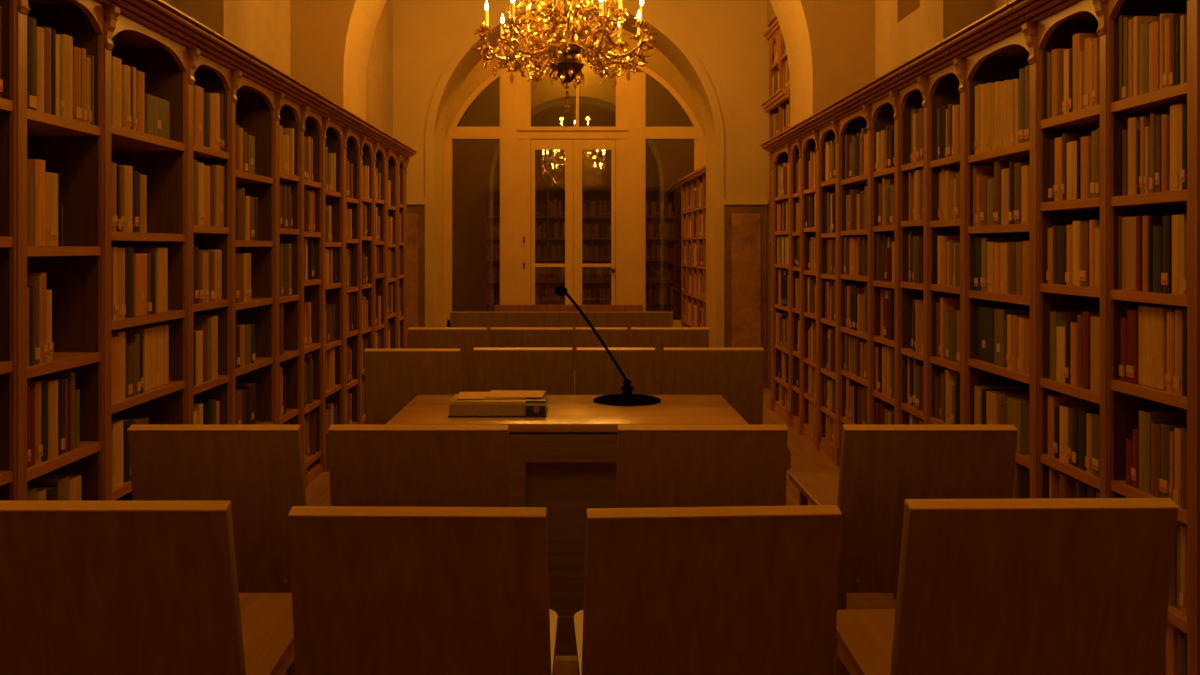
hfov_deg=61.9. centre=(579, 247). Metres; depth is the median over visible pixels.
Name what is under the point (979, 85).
book
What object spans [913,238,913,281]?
book
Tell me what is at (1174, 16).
book
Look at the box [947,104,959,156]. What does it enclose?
book
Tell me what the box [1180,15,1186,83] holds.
book
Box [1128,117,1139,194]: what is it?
book
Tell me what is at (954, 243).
book
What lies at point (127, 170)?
book
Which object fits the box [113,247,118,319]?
book
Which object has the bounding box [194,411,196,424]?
book
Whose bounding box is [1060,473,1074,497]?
book
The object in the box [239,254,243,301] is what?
book
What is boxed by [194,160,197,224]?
book
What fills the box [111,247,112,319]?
book
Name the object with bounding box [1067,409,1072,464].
book
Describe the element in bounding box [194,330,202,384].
book
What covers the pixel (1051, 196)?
book
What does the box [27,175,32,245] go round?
book
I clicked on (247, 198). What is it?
book
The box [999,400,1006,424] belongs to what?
book
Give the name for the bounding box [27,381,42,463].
book
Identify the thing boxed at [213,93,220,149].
book
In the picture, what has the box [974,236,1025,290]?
book
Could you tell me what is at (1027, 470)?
book
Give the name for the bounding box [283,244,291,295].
book
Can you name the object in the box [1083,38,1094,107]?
book
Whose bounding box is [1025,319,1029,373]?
book
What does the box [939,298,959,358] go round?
book
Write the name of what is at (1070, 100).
book
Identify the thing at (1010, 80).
book
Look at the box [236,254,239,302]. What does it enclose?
book
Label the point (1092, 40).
book
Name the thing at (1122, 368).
book
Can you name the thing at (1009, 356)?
book
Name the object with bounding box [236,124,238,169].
book
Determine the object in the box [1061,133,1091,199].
book
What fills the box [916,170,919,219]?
book
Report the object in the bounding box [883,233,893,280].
book
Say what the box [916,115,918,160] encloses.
book
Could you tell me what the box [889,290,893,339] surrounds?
book
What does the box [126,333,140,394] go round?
book
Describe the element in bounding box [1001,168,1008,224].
book
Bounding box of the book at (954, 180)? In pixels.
[952,179,955,218]
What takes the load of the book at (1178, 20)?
on the bookcase at (1018, 34)
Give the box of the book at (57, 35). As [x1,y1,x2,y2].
[56,34,59,115]
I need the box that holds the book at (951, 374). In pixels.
[946,369,959,423]
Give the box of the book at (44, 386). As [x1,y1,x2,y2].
[41,383,47,461]
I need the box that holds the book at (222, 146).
[220,94,224,150]
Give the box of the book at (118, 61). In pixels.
[116,58,120,126]
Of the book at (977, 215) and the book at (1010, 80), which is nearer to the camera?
the book at (1010, 80)
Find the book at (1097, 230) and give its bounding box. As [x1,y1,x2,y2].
[1095,228,1099,286]
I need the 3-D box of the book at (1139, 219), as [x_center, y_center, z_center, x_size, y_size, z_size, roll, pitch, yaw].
[1.666,0.015,2.822,0.187,0.212,0.020,0,0,0]
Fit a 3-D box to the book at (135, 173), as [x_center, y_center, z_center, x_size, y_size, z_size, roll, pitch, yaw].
[-1.610,-0.159,3.436,0.181,0.212,0.031,0,0,0]
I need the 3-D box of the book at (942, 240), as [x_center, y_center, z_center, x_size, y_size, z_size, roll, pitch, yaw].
[1.663,0.053,4.376,0.191,0.213,0.041,0,0,0]
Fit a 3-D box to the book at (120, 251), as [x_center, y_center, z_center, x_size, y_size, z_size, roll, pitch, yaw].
[-1.614,0.117,3.331,0.187,0.236,0.051,0,0,0]
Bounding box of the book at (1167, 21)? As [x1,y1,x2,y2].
[1163,18,1169,87]
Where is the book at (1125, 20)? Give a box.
[1122,17,1132,98]
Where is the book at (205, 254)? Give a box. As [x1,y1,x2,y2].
[203,252,208,301]
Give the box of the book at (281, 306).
[280,305,282,355]
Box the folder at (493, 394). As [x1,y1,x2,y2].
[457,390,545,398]
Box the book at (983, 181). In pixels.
[980,177,993,225]
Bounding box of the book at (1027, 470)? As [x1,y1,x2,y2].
[1026,469,1029,498]
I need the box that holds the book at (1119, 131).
[1118,130,1121,195]
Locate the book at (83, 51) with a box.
[80,48,86,122]
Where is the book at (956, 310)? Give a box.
[956,310,956,360]
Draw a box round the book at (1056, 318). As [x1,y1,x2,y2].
[1049,311,1082,379]
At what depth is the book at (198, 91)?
3.99 m
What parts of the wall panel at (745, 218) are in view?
cap moulding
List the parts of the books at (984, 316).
lid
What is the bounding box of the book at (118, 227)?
[116,166,120,231]
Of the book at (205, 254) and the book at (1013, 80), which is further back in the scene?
the book at (205, 254)
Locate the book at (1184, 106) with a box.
[1181,103,1186,189]
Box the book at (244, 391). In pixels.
[236,389,246,424]
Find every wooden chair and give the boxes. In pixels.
[0,501,294,674]
[127,425,305,592]
[288,506,557,674]
[328,425,510,506]
[364,349,461,424]
[408,327,487,391]
[473,348,572,394]
[490,327,573,394]
[574,505,841,674]
[575,327,627,394]
[576,348,654,394]
[616,425,787,507]
[630,327,708,394]
[662,348,763,424]
[834,425,1017,673]
[835,498,1178,674]
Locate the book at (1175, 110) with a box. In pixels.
[1170,103,1184,190]
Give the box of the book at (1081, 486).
[1077,481,1086,497]
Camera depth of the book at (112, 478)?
3.25 m
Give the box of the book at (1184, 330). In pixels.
[1182,328,1186,395]
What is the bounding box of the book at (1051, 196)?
[1048,139,1054,201]
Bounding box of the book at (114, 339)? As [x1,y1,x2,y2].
[111,336,117,402]
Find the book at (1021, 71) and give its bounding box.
[1018,68,1024,143]
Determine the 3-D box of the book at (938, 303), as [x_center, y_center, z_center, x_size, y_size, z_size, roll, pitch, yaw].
[1.666,0.360,4.391,0.196,0.239,0.038,0,0,0]
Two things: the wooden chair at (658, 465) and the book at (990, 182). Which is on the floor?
the wooden chair at (658, 465)
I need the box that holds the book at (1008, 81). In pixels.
[1007,80,1009,145]
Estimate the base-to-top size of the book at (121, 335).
0.225 m
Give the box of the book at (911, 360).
[909,357,913,405]
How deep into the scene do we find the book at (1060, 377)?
3.27 m
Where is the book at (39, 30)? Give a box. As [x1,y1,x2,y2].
[36,26,43,111]
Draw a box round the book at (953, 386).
[951,385,954,424]
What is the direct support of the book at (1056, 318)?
on the bookcase at (1018, 34)
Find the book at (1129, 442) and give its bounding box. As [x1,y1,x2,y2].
[1126,439,1132,485]
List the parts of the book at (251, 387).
lid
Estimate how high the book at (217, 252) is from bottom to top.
0.215 m
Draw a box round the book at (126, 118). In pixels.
[121,65,131,128]
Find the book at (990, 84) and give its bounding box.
[989,83,991,150]
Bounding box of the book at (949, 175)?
[945,171,958,219]
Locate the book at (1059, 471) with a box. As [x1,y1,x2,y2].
[1059,471,1062,497]
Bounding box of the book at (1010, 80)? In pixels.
[1010,80,1011,145]
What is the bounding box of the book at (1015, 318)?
[1013,316,1029,370]
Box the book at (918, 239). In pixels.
[915,236,922,282]
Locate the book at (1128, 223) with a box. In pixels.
[1122,216,1135,290]
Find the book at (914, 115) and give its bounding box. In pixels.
[913,114,918,161]
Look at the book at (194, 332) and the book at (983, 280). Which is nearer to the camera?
the book at (983, 280)
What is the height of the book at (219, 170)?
0.261 m
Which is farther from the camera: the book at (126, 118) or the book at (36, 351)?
the book at (126, 118)
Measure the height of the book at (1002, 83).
0.250 m
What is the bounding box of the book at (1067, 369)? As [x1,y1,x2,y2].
[1064,322,1070,383]
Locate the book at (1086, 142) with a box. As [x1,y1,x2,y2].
[1081,136,1091,198]
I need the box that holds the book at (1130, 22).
[1128,19,1132,97]
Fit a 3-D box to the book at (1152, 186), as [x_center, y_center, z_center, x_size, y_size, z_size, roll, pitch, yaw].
[1.662,-0.260,2.753,0.182,0.219,0.019,0,0,0]
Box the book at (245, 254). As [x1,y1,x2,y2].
[236,253,247,301]
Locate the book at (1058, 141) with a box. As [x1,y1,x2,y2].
[1054,137,1061,200]
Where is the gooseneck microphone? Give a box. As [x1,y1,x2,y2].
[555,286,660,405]
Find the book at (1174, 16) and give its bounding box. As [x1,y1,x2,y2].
[1169,13,1186,86]
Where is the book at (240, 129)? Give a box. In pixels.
[239,127,242,170]
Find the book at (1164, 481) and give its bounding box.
[1159,423,1186,497]
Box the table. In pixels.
[326,395,790,655]
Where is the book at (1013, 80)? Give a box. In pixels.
[1011,79,1014,144]
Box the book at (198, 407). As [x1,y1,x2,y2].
[194,403,202,424]
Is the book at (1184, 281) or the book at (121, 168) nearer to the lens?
the book at (1184, 281)
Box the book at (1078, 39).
[1073,33,1099,110]
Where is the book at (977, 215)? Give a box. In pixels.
[975,176,993,225]
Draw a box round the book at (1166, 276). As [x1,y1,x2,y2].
[1161,216,1171,292]
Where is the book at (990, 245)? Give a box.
[987,242,1007,291]
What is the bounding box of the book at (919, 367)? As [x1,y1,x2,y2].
[916,365,922,409]
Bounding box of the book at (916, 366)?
[915,366,916,407]
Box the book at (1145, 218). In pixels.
[1143,216,1162,291]
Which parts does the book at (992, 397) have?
lid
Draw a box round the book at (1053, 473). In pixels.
[1049,467,1058,497]
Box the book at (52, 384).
[27,380,57,458]
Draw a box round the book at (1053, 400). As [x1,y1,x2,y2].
[1048,395,1099,456]
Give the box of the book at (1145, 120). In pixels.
[1139,116,1149,193]
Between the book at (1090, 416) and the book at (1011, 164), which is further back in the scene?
the book at (1011, 164)
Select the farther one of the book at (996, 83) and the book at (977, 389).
the book at (977, 389)
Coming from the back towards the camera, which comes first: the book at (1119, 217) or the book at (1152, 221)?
the book at (1119, 217)
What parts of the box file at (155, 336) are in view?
lid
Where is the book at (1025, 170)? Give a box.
[1021,165,1029,223]
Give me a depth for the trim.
9.28 m
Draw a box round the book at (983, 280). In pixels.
[980,238,1029,291]
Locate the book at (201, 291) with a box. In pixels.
[199,250,203,302]
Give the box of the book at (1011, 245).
[1008,242,1015,294]
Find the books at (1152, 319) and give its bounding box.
[1138,305,1186,389]
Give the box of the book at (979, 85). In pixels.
[978,84,980,152]
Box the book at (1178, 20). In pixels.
[1176,19,1179,84]
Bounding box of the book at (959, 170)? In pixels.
[959,170,959,218]
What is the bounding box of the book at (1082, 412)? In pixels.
[1079,409,1099,470]
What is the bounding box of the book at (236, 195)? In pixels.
[236,195,237,239]
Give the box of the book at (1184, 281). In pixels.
[1182,222,1186,294]
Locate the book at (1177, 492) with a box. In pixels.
[1173,428,1186,506]
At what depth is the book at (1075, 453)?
3.17 m
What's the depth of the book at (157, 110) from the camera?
3.62 m
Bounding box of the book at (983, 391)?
[980,389,1029,424]
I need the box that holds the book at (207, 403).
[194,399,211,424]
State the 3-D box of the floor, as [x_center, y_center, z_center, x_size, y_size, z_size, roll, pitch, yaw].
[0.020,1.360,5.750,5.560,0.120,20.900,0,0,0]
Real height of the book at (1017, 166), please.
0.220 m
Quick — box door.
[523,140,615,304]
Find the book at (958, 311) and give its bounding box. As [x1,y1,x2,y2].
[956,310,959,363]
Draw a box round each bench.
[450,312,672,370]
[494,305,642,311]
[788,472,896,599]
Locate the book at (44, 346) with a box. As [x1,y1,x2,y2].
[27,273,47,362]
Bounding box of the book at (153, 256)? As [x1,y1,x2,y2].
[151,254,155,313]
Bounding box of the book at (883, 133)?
[881,130,885,169]
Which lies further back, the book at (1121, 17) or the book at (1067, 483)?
the book at (1067, 483)
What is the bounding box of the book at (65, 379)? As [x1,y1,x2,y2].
[27,378,67,452]
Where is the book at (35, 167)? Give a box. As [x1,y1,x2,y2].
[27,159,44,245]
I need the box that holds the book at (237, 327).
[236,326,239,367]
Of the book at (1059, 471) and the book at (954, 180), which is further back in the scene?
the book at (954, 180)
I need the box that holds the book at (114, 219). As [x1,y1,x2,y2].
[111,162,117,231]
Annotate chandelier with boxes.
[471,0,657,116]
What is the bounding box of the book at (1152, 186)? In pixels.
[1149,113,1169,192]
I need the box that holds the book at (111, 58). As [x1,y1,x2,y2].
[111,58,112,124]
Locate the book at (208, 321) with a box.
[194,318,211,379]
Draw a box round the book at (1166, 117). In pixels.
[1162,114,1169,191]
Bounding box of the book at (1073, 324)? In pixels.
[1071,322,1076,385]
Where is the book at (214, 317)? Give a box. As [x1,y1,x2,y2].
[194,315,217,378]
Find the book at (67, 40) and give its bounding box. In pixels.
[58,34,72,119]
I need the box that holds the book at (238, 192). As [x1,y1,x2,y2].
[236,190,241,239]
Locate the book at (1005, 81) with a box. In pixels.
[1004,80,1006,146]
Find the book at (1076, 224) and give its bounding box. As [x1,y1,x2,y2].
[1073,221,1088,285]
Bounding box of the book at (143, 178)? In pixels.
[140,174,146,232]
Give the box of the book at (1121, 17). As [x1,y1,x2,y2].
[1119,15,1159,99]
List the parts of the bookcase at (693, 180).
cornice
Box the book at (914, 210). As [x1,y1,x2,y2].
[913,171,915,219]
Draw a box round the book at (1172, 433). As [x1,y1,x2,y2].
[1169,431,1174,501]
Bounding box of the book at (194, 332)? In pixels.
[194,332,195,385]
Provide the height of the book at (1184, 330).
0.177 m
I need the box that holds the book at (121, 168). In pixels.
[120,167,123,231]
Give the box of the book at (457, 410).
[453,406,522,415]
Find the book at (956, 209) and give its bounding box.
[954,173,958,218]
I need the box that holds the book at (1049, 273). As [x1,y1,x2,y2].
[1046,228,1052,283]
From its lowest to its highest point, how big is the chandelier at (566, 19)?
2.663 m
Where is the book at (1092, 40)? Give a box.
[1091,40,1092,105]
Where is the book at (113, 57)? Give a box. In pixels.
[111,56,115,124]
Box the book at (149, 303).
[146,253,151,314]
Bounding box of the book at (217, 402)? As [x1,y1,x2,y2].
[216,401,218,424]
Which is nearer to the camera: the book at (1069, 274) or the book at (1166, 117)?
the book at (1166, 117)
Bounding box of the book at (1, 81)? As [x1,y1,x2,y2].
[0,6,2,97]
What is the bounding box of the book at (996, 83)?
[994,81,999,148]
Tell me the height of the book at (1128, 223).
0.211 m
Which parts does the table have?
panel frame, modesty rail, panel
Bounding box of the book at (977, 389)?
[974,386,1027,424]
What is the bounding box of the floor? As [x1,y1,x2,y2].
[239,371,895,674]
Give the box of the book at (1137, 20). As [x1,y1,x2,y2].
[1133,16,1159,96]
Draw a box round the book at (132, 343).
[126,342,135,395]
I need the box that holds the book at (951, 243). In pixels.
[949,241,959,285]
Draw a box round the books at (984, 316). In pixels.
[975,307,1029,363]
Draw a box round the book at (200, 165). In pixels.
[198,162,203,225]
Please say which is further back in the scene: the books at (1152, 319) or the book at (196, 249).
the book at (196, 249)
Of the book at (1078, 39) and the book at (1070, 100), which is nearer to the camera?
the book at (1078, 39)
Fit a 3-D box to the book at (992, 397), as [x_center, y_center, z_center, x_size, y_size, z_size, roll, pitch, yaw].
[1.665,0.644,3.825,0.189,0.183,0.093,0,0,0]
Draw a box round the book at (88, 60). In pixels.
[86,57,91,123]
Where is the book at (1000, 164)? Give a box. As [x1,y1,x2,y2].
[993,160,1029,224]
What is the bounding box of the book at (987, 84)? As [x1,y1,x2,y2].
[985,83,988,150]
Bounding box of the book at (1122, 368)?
[1119,318,1126,380]
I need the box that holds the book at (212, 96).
[209,93,214,148]
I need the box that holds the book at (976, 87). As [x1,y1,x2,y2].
[974,85,977,153]
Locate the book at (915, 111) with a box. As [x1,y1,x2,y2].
[910,109,918,162]
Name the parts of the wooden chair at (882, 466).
leg, backrest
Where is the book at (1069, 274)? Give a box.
[1065,225,1072,284]
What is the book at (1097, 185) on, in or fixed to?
on the bookcase at (1018, 34)
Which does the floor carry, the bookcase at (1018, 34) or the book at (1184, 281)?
the bookcase at (1018, 34)
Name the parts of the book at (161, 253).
lid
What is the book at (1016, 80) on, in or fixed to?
on the bookcase at (1018, 34)
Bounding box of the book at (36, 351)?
[27,285,39,364]
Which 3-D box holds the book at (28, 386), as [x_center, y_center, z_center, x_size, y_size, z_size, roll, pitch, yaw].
[-1.611,0.494,2.763,0.182,0.226,0.019,0,0,0]
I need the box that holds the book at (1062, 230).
[1058,226,1066,284]
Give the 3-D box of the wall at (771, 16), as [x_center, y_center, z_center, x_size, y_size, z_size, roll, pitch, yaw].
[2.070,-1.150,8.780,0.660,4.900,1.080,0,0,0]
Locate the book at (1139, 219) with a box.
[1136,216,1142,290]
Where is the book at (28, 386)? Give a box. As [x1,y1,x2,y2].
[27,385,30,467]
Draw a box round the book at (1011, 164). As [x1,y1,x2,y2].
[1008,161,1029,223]
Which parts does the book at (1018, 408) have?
lid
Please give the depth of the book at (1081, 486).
3.14 m
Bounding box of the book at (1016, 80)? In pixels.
[1015,79,1018,144]
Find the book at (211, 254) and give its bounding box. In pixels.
[209,252,214,300]
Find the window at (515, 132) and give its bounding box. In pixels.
[444,52,705,326]
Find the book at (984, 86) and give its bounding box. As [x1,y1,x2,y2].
[983,84,985,151]
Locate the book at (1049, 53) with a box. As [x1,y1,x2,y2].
[1047,52,1050,118]
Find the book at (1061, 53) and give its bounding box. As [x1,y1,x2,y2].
[1058,51,1063,115]
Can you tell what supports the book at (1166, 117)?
on the bookcase at (1018, 34)
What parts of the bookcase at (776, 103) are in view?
cornice, shelf, cornice, shelf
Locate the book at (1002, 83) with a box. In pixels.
[1000,81,1003,147]
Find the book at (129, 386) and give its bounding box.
[126,344,132,397]
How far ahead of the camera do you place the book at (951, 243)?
4.25 m
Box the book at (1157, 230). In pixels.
[1153,226,1162,292]
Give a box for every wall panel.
[406,198,424,348]
[724,198,767,387]
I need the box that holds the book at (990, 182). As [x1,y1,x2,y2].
[987,178,993,224]
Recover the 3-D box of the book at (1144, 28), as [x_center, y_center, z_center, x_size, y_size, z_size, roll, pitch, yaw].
[1.667,-0.526,2.797,0.190,0.202,0.040,0,0,0]
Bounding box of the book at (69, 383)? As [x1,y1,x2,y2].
[68,382,70,450]
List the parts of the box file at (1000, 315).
lid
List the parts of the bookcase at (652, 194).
shelf, shelf, shelf, shelf, cornice, shelf, shelf, shelf, shelf, shelf, shelf, shelf, shelf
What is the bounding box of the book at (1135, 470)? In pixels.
[1131,429,1138,487]
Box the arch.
[290,0,874,126]
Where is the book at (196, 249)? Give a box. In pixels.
[194,247,198,303]
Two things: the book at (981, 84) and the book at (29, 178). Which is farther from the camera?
the book at (981, 84)
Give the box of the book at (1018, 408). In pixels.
[1007,397,1029,453]
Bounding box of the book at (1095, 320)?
[1091,316,1099,392]
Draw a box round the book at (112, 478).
[111,429,113,489]
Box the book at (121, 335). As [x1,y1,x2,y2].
[111,331,125,399]
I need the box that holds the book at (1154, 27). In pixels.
[1149,21,1159,91]
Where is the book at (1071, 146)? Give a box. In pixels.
[1067,141,1076,199]
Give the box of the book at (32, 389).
[30,387,34,465]
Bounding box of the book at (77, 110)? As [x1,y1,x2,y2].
[73,47,81,121]
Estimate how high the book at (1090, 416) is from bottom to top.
0.181 m
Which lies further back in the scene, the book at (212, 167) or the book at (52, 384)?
the book at (212, 167)
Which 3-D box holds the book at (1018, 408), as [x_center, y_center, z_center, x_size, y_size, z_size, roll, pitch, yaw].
[1.666,0.642,3.627,0.191,0.187,0.109,0,0,0]
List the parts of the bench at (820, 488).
leg, seat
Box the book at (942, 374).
[941,373,943,420]
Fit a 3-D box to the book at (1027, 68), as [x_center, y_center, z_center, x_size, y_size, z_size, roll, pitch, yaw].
[1.660,-0.506,3.523,0.180,0.272,0.043,0,0,0]
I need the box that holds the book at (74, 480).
[41,475,80,500]
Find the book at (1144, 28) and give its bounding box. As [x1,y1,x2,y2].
[1140,22,1151,94]
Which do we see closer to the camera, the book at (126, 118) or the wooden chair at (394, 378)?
the book at (126, 118)
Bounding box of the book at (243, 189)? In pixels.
[236,188,244,239]
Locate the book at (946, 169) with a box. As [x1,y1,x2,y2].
[944,168,959,217]
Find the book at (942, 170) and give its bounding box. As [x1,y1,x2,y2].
[941,169,944,219]
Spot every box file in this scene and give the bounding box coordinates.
[111,324,168,390]
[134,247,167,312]
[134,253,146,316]
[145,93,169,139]
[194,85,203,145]
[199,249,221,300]
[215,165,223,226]
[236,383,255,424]
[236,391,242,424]
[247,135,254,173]
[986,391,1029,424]
[994,309,1029,366]
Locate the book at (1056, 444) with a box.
[1053,407,1059,458]
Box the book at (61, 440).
[27,379,64,454]
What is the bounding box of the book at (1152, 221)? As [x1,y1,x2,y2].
[1148,217,1162,291]
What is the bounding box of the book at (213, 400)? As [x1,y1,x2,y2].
[212,399,215,424]
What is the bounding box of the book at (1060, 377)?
[1056,326,1064,382]
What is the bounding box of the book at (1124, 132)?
[1122,129,1127,195]
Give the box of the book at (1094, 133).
[1090,130,1096,197]
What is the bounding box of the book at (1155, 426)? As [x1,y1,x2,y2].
[1151,422,1186,497]
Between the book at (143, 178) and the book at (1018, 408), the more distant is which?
the book at (1018, 408)
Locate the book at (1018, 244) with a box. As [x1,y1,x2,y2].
[1016,242,1021,294]
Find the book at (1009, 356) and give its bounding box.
[1006,315,1029,368]
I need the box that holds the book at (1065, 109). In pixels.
[1062,49,1070,113]
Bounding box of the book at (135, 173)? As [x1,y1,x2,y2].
[133,171,138,231]
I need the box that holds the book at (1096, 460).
[1092,414,1099,476]
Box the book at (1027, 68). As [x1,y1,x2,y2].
[1024,65,1029,141]
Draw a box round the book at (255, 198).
[254,197,257,240]
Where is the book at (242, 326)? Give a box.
[236,324,244,366]
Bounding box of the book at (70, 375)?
[31,371,74,449]
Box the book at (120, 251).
[117,248,125,318]
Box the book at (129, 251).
[117,247,133,317]
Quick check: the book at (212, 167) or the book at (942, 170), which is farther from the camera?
the book at (942, 170)
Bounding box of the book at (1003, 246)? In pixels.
[1000,243,1007,293]
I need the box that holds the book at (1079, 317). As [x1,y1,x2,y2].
[1077,315,1082,386]
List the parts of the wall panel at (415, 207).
cap moulding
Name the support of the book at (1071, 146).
on the bookcase at (1018, 34)
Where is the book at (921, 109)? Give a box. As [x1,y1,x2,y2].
[919,108,922,160]
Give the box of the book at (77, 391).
[75,389,79,447]
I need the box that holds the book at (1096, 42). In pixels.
[1092,38,1099,105]
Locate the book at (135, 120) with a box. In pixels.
[133,67,137,130]
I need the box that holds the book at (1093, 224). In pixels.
[1089,220,1099,286]
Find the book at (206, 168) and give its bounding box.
[204,165,209,225]
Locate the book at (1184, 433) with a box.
[1182,431,1186,509]
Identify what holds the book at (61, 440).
on the bookcase at (175, 52)
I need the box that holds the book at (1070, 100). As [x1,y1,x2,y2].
[1068,49,1072,112]
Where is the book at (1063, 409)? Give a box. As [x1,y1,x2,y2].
[1060,406,1099,462]
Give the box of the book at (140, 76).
[136,70,144,132]
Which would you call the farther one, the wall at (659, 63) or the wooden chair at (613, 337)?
the wall at (659, 63)
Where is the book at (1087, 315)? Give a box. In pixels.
[1083,311,1099,388]
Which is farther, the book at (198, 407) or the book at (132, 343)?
the book at (198, 407)
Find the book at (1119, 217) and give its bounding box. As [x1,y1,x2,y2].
[1118,216,1133,289]
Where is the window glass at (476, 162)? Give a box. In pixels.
[453,58,693,319]
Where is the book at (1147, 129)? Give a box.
[1144,126,1149,192]
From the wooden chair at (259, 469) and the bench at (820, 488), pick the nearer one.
the wooden chair at (259, 469)
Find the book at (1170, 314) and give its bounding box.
[1165,311,1174,392]
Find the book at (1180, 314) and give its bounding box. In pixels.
[1173,309,1186,394]
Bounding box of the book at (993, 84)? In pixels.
[992,83,994,149]
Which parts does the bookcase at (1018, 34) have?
shelf, shelf, shelf, shelf, shelf, shelf, shelf, shelf, shelf, shelf, shelf, shelf, shelf, shelf, shelf, shelf, shelf, shelf, shelf, shelf, shelf, shelf, shelf, shelf, shelf, shelf, shelf, shelf, shelf, shelf, shelf, shelf, shelf, shelf, shelf, shelf, shelf, shelf, shelf, shelf, shelf, cornice, shelf, shelf, shelf, shelf, shelf, shelf, shelf, shelf, shelf, shelf, panel, shelf, shelf, shelf, shelf, shelf, shelf, shelf, shelf, shelf, shelf, shelf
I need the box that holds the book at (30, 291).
[29,290,32,365]
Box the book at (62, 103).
[60,35,64,116]
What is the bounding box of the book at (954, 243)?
[953,243,959,285]
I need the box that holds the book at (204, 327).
[194,324,207,381]
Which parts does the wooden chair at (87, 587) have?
seat, rail, leg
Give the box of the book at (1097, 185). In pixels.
[1095,128,1099,196]
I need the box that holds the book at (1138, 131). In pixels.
[1137,130,1139,193]
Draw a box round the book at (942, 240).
[938,236,959,284]
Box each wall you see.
[163,0,289,75]
[366,0,392,136]
[393,0,769,387]
[444,21,704,140]
[767,0,776,25]
[875,0,1011,78]
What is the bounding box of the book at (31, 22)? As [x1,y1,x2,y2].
[27,16,36,109]
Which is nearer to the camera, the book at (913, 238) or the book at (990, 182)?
the book at (990, 182)
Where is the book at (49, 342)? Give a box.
[46,290,52,361]
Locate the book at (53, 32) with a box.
[51,29,55,114]
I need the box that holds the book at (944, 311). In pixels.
[943,310,955,359]
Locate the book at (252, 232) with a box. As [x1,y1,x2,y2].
[250,197,254,240]
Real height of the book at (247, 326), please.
0.180 m
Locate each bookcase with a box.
[0,0,416,500]
[484,187,675,319]
[677,165,705,326]
[760,0,1199,674]
[761,19,789,388]
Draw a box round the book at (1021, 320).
[1018,317,1029,372]
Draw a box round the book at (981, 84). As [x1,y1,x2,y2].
[981,84,983,152]
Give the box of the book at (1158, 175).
[1155,115,1161,191]
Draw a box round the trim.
[425,0,723,347]
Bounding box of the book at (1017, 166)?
[1014,162,1029,223]
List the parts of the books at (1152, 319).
lid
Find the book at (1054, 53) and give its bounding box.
[1051,49,1065,117]
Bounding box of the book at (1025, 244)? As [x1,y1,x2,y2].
[1022,241,1029,295]
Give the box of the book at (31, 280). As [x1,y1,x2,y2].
[27,276,41,363]
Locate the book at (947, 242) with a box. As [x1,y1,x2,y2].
[947,242,948,284]
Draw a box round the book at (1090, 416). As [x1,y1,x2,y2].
[1085,413,1099,472]
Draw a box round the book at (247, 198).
[245,196,249,240]
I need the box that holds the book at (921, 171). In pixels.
[920,169,922,219]
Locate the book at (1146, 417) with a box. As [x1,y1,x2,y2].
[1139,410,1186,493]
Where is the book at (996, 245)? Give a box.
[994,243,999,292]
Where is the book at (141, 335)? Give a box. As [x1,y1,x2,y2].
[140,334,143,392]
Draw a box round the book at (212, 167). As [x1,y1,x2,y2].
[206,165,214,225]
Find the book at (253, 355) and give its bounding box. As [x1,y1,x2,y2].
[236,323,255,362]
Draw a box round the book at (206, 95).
[204,92,209,146]
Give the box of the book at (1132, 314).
[1126,309,1138,383]
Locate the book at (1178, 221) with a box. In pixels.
[1172,214,1186,294]
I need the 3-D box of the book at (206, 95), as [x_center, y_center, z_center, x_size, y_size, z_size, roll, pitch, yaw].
[-1.617,-0.522,4.094,0.189,0.227,0.061,0,0,0]
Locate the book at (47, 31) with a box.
[42,27,50,113]
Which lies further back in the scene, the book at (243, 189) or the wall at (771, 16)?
the wall at (771, 16)
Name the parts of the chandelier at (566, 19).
arm, arm, arm, arm, arm, arm, arm, arm, central stem, arm, arm, arm, arm, arm, arm, arm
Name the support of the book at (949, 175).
on the bookcase at (1018, 34)
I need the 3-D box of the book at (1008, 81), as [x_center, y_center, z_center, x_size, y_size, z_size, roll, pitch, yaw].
[1.672,-0.493,3.682,0.200,0.247,0.022,0,0,0]
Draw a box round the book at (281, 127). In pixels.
[280,126,282,171]
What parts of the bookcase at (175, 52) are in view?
shelf, shelf, shelf, shelf, shelf, shelf, shelf, shelf, panel, shelf, shelf, shelf, shelf, shelf, shelf, shelf, shelf, shelf, cornice, shelf, shelf, shelf, shelf, shelf, shelf, shelf, shelf, shelf, shelf, shelf, shelf, shelf, shelf, shelf, shelf, shelf, shelf, shelf, shelf, shelf, shelf, shelf, shelf, shelf, shelf, shelf, shelf, shelf, shelf, shelf, shelf, shelf, shelf, shelf, shelf, shelf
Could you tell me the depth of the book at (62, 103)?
2.94 m
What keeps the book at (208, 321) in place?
on the bookcase at (175, 52)
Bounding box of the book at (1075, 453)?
[1072,409,1078,466]
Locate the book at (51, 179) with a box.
[45,172,57,245]
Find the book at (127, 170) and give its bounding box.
[116,165,132,231]
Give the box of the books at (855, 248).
[27,39,1186,674]
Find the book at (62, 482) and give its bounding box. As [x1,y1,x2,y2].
[27,476,68,500]
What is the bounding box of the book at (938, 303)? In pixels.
[937,302,939,357]
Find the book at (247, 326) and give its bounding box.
[245,324,250,364]
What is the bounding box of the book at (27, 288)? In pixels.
[27,288,28,365]
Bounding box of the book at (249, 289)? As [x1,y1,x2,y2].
[247,253,251,300]
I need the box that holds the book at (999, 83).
[997,81,1002,148]
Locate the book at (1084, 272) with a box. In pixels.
[1079,223,1088,285]
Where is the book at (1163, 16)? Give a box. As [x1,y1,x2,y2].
[1160,13,1171,88]

